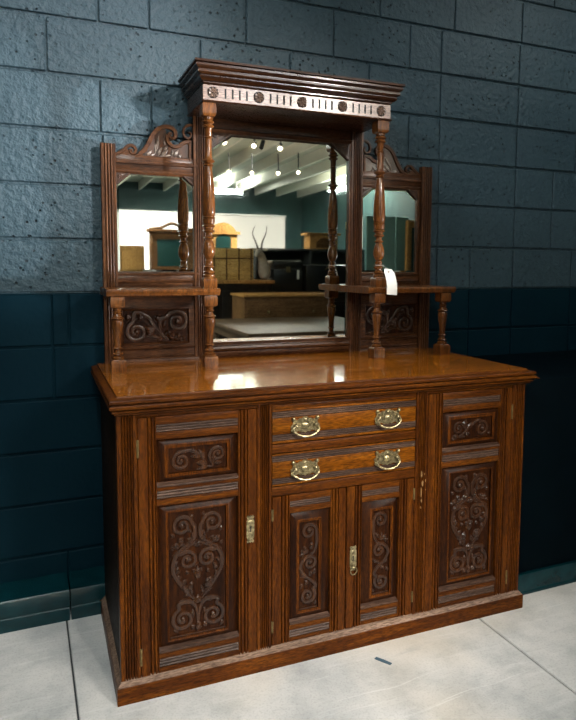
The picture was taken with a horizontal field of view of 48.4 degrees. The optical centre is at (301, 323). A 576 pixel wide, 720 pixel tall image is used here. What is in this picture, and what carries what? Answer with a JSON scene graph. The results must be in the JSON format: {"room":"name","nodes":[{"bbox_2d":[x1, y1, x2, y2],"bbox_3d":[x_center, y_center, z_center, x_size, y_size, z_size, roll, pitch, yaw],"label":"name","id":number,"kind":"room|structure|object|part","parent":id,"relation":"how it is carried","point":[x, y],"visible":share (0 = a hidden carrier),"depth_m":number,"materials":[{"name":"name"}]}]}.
{"room":"antique furniture store","nodes":[
{"label":"antique furniture store","id":0,"kind":"room"},
{"bbox_2d":[0,0,575,583],"bbox_3d":[0.331,-0.488,3.034,8.200,3.155,0.061,-2,6,-23],"label":"wall","id":1,"kind":"structure","parent":0,"point":[487,100],"depth_m":2.62,"materials":[{"name":"blue paint"}]},
{"bbox_2d":[0,566,104,633],"bbox_3d":[-1.357,1.083,2.332,4.450,0.121,0.160,-2,6,-23],"label":"baseboard","id":2,"kind":"structure","parent":1,"relation":"attached to","point":[28,603],"depth_m":2.44,"materials":[{"name":"teal paint"}]},
{"bbox_2d":[0,582,575,719],"bbox_3d":[2.638,1.612,-2.171,8.200,0.090,11.740,-2,6,-23],"label":"floor","id":3,"kind":"structure","parent":0,"point":[517,664],"depth_m":2.10,"materials":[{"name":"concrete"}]},
{"bbox_2d":[91,57,539,706],"bbox_3d":[0.041,0.086,2.490,1.598,2.096,0.729,-2,5,-22],"label":"sideboard","id":4,"kind":"object","parent":3,"relation":"on","point":[292,473],"visible":1,"depth_m":2.39,"materials":[{"name":"brown wood"}]},
{"bbox_3d":[-0.753,-0.268,2.510,0.056,0.857,0.030,-2,5,-22],"label":"post","id":5,"kind":"part","parent":4,"relation":"part of","materials":[{"name":"brown wood"}]},
{"bbox_2d":[116,174,193,271],"bbox_3d":[-0.582,-0.402,2.578,0.321,0.392,0.002,-2,5,-22],"label":"mirror glass","id":6,"kind":"object","parent":4,"relation":"attached to","point":[155,213],"depth_m":2.57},
{"bbox_3d":[-0.592,0.011,2.605,0.262,0.138,0.025,-2,5,-22],"label":"carved panel","id":7,"kind":"part","parent":4,"relation":"part of","materials":[{"name":"brown wood"}]},
{"bbox_3d":[-0.579,-0.407,2.572,0.325,0.520,0.023,-2,5,-22],"label":"mirror frame","id":8,"kind":"part","parent":4,"relation":"part of","materials":[{"name":"brown wood"}]},
{"bbox_2d":[100,286,219,296],"bbox_3d":[-0.552,-0.125,2.475,0.416,0.028,0.266,-2,5,-22],"label":"shelf","id":9,"kind":"object","parent":4,"relation":"attached to","point":[107,291],"depth_m":2.38,"materials":[{"name":"brown wood"}]},
{"bbox_3d":[-0.327,0.692,2.048,0.379,0.826,0.024,-2,5,-22],"label":"door","id":10,"kind":"part","parent":4,"relation":"part of","materials":[{"name":"brown wood"}]},
{"bbox_3d":[-0.334,0.795,2.051,0.183,0.411,0.022,-2,5,-22],"label":"carved panel","id":11,"kind":"part","parent":4,"relation":"part of","materials":[{"name":"brown wood"}]},
{"bbox_3d":[-0.329,0.426,2.020,0.184,0.082,0.016,-2,5,-22],"label":"carved panel","id":12,"kind":"part","parent":4,"relation":"part of","materials":[{"name":"brown wood"}]},
{"bbox_3d":[-0.169,0.674,2.101,0.026,0.094,0.005,-2,5,-22],"label":"lock plate","id":13,"kind":"part","parent":4,"relation":"part of","materials":[{"name":"gold metal"}]},
{"bbox_2d":[212,135,347,341],"bbox_3d":[-0.089,-0.360,2.784,0.645,0.876,0.003,-2,5,-22],"label":"mirror glass","id":14,"kind":"object","parent":4,"relation":"attached to","point":[279,259],"depth_m":2.78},
{"bbox_3d":[-0.086,-0.364,2.777,0.658,1.009,0.025,-2,5,-22],"label":"mirror frame","id":15,"kind":"part","parent":4,"relation":"part of","materials":[{"name":"brown wood"}]},
{"bbox_3d":[-0.039,-0.905,2.590,0.865,0.140,0.310,-2,5,-22],"label":"cornice","id":16,"kind":"part","parent":4,"relation":"part of","materials":[{"name":"brown wood"}]},
{"bbox_3d":[0.014,0.491,2.149,0.106,0.069,0.024,-2,5,-22],"label":"handle","id":17,"kind":"part","parent":4,"relation":"part of","materials":[{"name":"gold metal"}]},
{"bbox_3d":[0.015,0.344,2.136,0.106,0.069,0.024,-2,5,-22],"label":"handle","id":18,"kind":"part","parent":4,"relation":"part of","materials":[{"name":"gold metal"}]},
{"bbox_3d":[0.024,0.830,2.204,0.272,0.516,0.024,-2,5,-22],"label":"door","id":19,"kind":"part","parent":4,"relation":"part of","materials":[{"name":"brown wood"}]},
{"bbox_3d":[0.021,0.829,2.202,0.078,0.311,0.015,-2,5,-22],"label":"carved panel","id":20,"kind":"part","parent":4,"relation":"part of","materials":[{"name":"brown wood"}]},
{"bbox_2d":[91,348,539,415],"bbox_3d":[0.041,0.197,2.500,1.598,0.060,0.728,-2,5,-22],"label":"countertop","id":21,"kind":"structure","parent":4,"relation":"on","point":[177,385],"depth_m":2.28,"materials":[{"name":"brown wood"}]},
{"bbox_3d":[0.145,0.477,2.245,0.549,0.108,0.060,-2,5,-22],"label":"drawer","id":22,"kind":"part","parent":4,"relation":"part of","materials":[{"name":"brown wood"}]},
{"bbox_3d":[0.146,0.331,2.232,0.549,0.114,0.060,-2,5,-22],"label":"drawer","id":23,"kind":"part","parent":4,"relation":"part of","materials":[{"name":"brown wood"}]},
{"bbox_3d":[0.182,0.835,2.255,0.029,0.106,0.013,-2,5,-22],"label":"lock plate","id":24,"kind":"part","parent":4,"relation":"part of","materials":[{"name":"gold metal"}]},
{"bbox_3d":[0.279,0.822,2.308,0.272,0.516,0.024,-2,5,-22],"label":"door","id":25,"kind":"part","parent":4,"relation":"part of","materials":[{"name":"brown wood"}]},
{"bbox_3d":[0.282,0.821,2.308,0.078,0.311,0.015,-2,5,-22],"label":"carved panel","id":26,"kind":"part","parent":4,"relation":"part of","materials":[{"name":"brown wood"}]},
{"bbox_3d":[0.307,0.482,2.268,0.106,0.069,0.024,-2,5,-22],"label":"handle","id":27,"kind":"part","parent":4,"relation":"part of","materials":[{"name":"gold metal"}]},
{"bbox_3d":[0.307,0.335,2.255,0.106,0.069,0.024,-2,5,-22],"label":"handle","id":28,"kind":"part","parent":4,"relation":"part of","materials":[{"name":"gold metal"}]},
{"bbox_2d":[381,265,396,294],"bbox_3d":[0.347,-0.184,2.702,0.103,0.126,0.047,4,6,33],"label":"price tag","id":29,"kind":"object","parent":4,"relation":"hanging from","point":[389,274],"visible":0.95,"depth_m":2.68,"materials":[{"name":"white paper"}]},
{"bbox_2d":[362,188,415,271],"bbox_3d":[0.404,-0.432,2.980,0.298,0.392,0.002,-2,5,-22],"label":"mirror glass","id":30,"kind":"object","parent":4,"relation":"attached to","point":[399,238],"depth_m":2.99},
{"bbox_3d":[0.414,-0.018,3.016,0.262,0.144,0.025,-2,5,-22],"label":"carved panel","id":31,"kind":"part","parent":4,"relation":"part of","materials":[{"name":"brown wood"}]},
{"bbox_3d":[0.412,-0.437,2.976,0.314,0.520,0.023,-2,5,-22],"label":"mirror frame","id":32,"kind":"part","parent":4,"relation":"part of","materials":[{"name":"brown wood"}]},
{"bbox_2d":[342,285,455,293],"bbox_3d":[0.431,-0.155,2.875,0.436,0.028,0.266,-2,5,-22],"label":"shelf","id":33,"kind":"object","parent":4,"relation":"attached to","point":[346,289],"depth_m":2.78,"materials":[{"name":"brown wood"}]},
{"bbox_3d":[0.582,-0.309,3.054,0.056,0.857,0.030,-2,5,-22],"label":"post","id":34,"kind":"part","parent":4,"relation":"part of","materials":[{"name":"brown wood"}]},
{"bbox_3d":[0.632,0.663,2.439,0.379,0.826,0.024,-2,5,-22],"label":"door","id":35,"kind":"part","parent":4,"relation":"part of","materials":[{"name":"brown wood"}]},
{"bbox_3d":[0.639,0.765,2.447,0.183,0.411,0.022,-2,5,-22],"label":"carved panel","id":36,"kind":"part","parent":4,"relation":"part of","materials":[{"name":"brown wood"}]},
{"bbox_3d":[0.638,0.396,2.414,0.184,0.082,0.014,-2,5,-22],"label":"carved panel","id":37,"kind":"part","parent":4,"relation":"part of","materials":[{"name":"brown wood"}]},
{"bbox_2d":[375,657,391,664],"bbox_3d":[0.281,1.163,2.208,0.061,0.001,0.015,4,6,35],"label":"scrap","id":38,"kind":"object","parent":3,"relation":"on","point":[376,658],"visible":1,"depth_m":2.21,"materials":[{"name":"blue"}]},
{"bbox_2d":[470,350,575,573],"bbox_3d":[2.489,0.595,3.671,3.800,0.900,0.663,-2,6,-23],"label":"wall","id":39,"kind":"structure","parent":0,"point":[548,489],"depth_m":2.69,"materials":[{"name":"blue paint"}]},
{"bbox_2d":[518,560,575,594],"bbox_3d":[2.621,1.027,3.396,3.800,0.088,0.018,-2,6,-23],"label":"baseboard","id":40,"kind":"structure","parent":39,"relation":"attached to","point":[532,581],"depth_m":2.71,"materials":[{"name":"teal paint"}]}
]}

